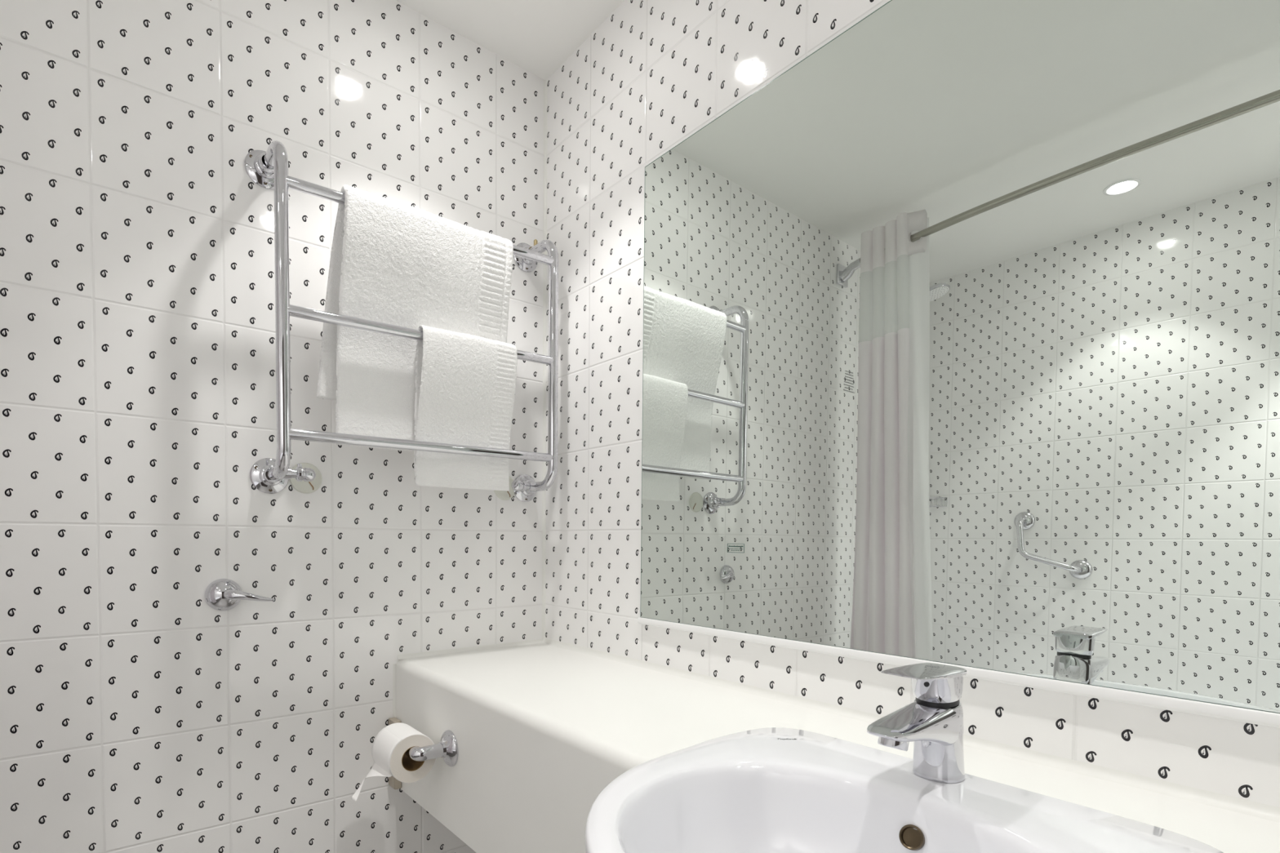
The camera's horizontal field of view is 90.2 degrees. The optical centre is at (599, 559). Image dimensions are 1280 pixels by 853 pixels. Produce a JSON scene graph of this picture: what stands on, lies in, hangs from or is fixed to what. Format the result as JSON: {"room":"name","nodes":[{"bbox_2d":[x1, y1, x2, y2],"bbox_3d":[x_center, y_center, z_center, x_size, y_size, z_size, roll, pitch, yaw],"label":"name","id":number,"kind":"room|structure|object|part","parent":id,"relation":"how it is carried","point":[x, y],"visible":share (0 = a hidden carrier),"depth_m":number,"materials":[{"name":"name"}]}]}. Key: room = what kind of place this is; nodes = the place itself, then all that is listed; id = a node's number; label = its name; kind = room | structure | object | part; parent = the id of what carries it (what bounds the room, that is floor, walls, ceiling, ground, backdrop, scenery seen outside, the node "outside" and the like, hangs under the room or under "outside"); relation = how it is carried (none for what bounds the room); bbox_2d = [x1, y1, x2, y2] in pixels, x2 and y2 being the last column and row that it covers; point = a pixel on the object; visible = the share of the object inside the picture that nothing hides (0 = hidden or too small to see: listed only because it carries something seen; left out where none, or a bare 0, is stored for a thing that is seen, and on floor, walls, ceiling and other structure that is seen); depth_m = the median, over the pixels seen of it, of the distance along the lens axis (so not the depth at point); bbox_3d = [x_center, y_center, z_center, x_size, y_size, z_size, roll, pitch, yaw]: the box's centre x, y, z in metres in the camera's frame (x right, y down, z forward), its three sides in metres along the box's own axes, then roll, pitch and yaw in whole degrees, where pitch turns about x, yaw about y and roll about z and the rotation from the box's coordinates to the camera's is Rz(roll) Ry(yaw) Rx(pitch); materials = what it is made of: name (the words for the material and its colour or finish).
{"room":"bathroom","nodes":[
{"label":"bathroom","id":0,"kind":"room"},
{"bbox_2d":[0,0,543,852],"bbox_3d":[-1.012,-0.086,1.102,2.318,2.326,0.100,-1,2,-38],"label":"wall","id":1,"kind":"structure","parent":0,"point":[138,714],"depth_m":1.24,"materials":[{"name":"tile"}]},
{"bbox_2d":[204,578,275,611],"bbox_3d":[-0.706,0.069,1.251,0.114,0.064,0.052,-1,2,-38],"label":"robe hook","id":2,"kind":"object","parent":1,"relation":"attached to","point":[221,594],"visible":1,"depth_m":1.24,"materials":[{"name":"silver metal"}]},
{"bbox_2d":[388,717,401,789],"bbox_3d":[-0.469,0.443,1.459,0.018,0.156,0.039,-1,2,-38],"label":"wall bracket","id":3,"kind":"object","parent":1,"relation":"attached to","point":[393,783],"visible":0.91,"depth_m":1.45,"materials":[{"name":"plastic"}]},
{"bbox_2d":[244,140,558,502],"bbox_3d":[-0.390,-0.480,1.420,0.682,0.684,0.144,-1,2,-38],"label":"heated towel rail","id":4,"kind":"object","parent":1,"relation":"attached to","point":[268,170],"visible":0.98,"depth_m":1.27,"materials":[{"name":"silver metal"}]},
{"bbox_2d":[316,184,513,451],"bbox_3d":[-0.380,-0.488,1.381,0.422,0.502,0.098,-1,2,-38],"label":"bath towel","id":5,"kind":"object","parent":4,"relation":"hanging from","point":[392,262],"visible":0.72,"depth_m":1.33,"materials":[{"name":"white fabric"}]},
{"bbox_2d":[413,324,517,491],"bbox_3d":[-0.296,-0.332,1.427,0.233,0.342,0.054,-1,2,-38],"label":"hand towel","id":6,"kind":"object","parent":4,"relation":"hanging from","point":[465,386],"visible":0.95,"depth_m":1.41,"materials":[{"name":"white fabric"}]},
{"bbox_2d":[392,639,543,718],"bbox_3d":[-0.311,0.299,1.597,0.416,0.164,0.010,-1,2,-38],"label":"trim","id":7,"kind":"structure","parent":1,"relation":"attached to","point":[432,653],"depth_m":1.55,"materials":[{"name":"white plastic"}]},
{"bbox_2d":[395,0,624,79],"bbox_3d":[-0.373,-1.243,0.257,2.318,0.050,2.150,-1,2,-38],"label":"ceiling","id":8,"kind":"structure","parent":0,"point":[538,37],"depth_m":1.49,"materials":[{"name":"white paint"}]},
{"bbox_2d":[545,0,1279,807],"bbox_3d":[0.523,-0.071,0.940,0.100,2.326,2.050,-1,2,-38],"label":"wall","id":9,"kind":"structure","parent":0,"point":[654,73],"depth_m":1.39,"materials":[{"name":"tile"}]},
{"bbox_2d":[542,79,547,640],"bbox_3d":[-0.146,-0.520,1.697,0.007,1.487,0.007,-1,2,-38],"label":"trim","id":10,"kind":"structure","parent":9,"relation":"attached to","point":[545,82],"depth_m":1.70,"materials":[{"name":"white plastic"}]},
{"bbox_2d":[395,643,1279,852],"bbox_3d":[0.289,0.403,0.838,0.410,0.294,1.948,-1,2,-38],"label":"countertop","id":11,"kind":"structure","parent":9,"relation":"attached to","point":[540,731],"depth_m":1.04,"materials":[{"name":"white stone"}]},
{"bbox_2d":[404,729,458,766],"bbox_3d":[-0.352,0.367,1.258,0.080,0.070,0.166,-1,2,-38],"label":"toilet roll holder","id":12,"kind":"object","parent":11,"relation":"attached to","point":[446,748],"visible":0.9,"depth_m":1.22,"materials":[{"name":"silver metal"}]},
{"bbox_2d":[351,722,435,801],"bbox_3d":[-0.403,0.397,1.240,0.140,0.128,0.097,-1,2,-38],"label":"toilet roll","id":13,"kind":"object","parent":12,"relation":"on","point":[390,744],"visible":0.92,"depth_m":1.22,"materials":[{"name":"white paper"}]},
{"bbox_3d":[-0.364,0.367,1.263,0.069,0.026,0.144,-1,2,-38],"label":"arm","id":14,"kind":"part","parent":12,"relation":"part of","materials":[{"name":"silver metal"}]},
{"bbox_2d":[584,727,1223,852],"bbox_3d":[0.222,0.343,0.577,0.450,0.210,0.496,-1,2,-38],"label":"washbasin","id":15,"kind":"object","parent":11,"relation":"in","point":[770,789],"visible":1,"depth_m":0.69,"materials":[{"name":"white ceramic"}]},
{"bbox_2d":[866,662,966,783],"bbox_3d":[0.331,0.175,0.663,0.152,0.122,0.050,-1,2,-38],"label":"mixer tap","id":16,"kind":"object","parent":15,"relation":"on","point":[934,722],"visible":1,"depth_m":0.67,"materials":[{"name":"silver metal"}]},
{"bbox_3d":[0.331,0.175,0.662,0.150,0.051,0.046,-1,2,-38],"label":"spout","id":17,"kind":"part","parent":16,"relation":"part of","materials":[{"name":"silver metal"}]},
{"bbox_3d":[0.341,0.119,0.668,0.102,0.011,0.048,-1,2,-38],"label":"lever","id":18,"kind":"part","parent":16,"relation":"part of","materials":[{"name":"silver metal"}]},
{"bbox_2d":[542,638,1279,822],"bbox_3d":[0.447,0.247,0.955,0.012,0.012,1.950,-1,2,-38],"label":"trim","id":19,"kind":"structure","parent":9,"relation":"attached to","point":[1245,806],"depth_m":0.82,"materials":[{"name":"white plastic"}]},
{"bbox_2d":[637,0,1279,728],"bbox_3d":[0.557,-0.332,0.798,0.012,0.992,1.509,-1,2,-38],"label":"wall mirror","id":20,"kind":"object","parent":9,"relation":"attached to","point":[962,322],"visible":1,"depth_m":0.85,"materials":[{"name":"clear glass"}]},
{"bbox_2d":[727,543,744,552],"bbox_3d":[0.255,-0.022,1.192,0.001,0.017,0.040,-1,2,-38],"label":"sticker","id":21,"kind":"object","parent":20,"relation":"attached to","point":[727,544],"visible":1,"depth_m":1.19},
{"bbox_2d":[728,545,742,551],"bbox_3d":[0.255,-0.022,1.192,0.001,0.010,0.035,-1,2,-38],"label":"print","id":22,"kind":"object","parent":21,"relation":"attached to","point":[729,545],"depth_m":1.19}
]}

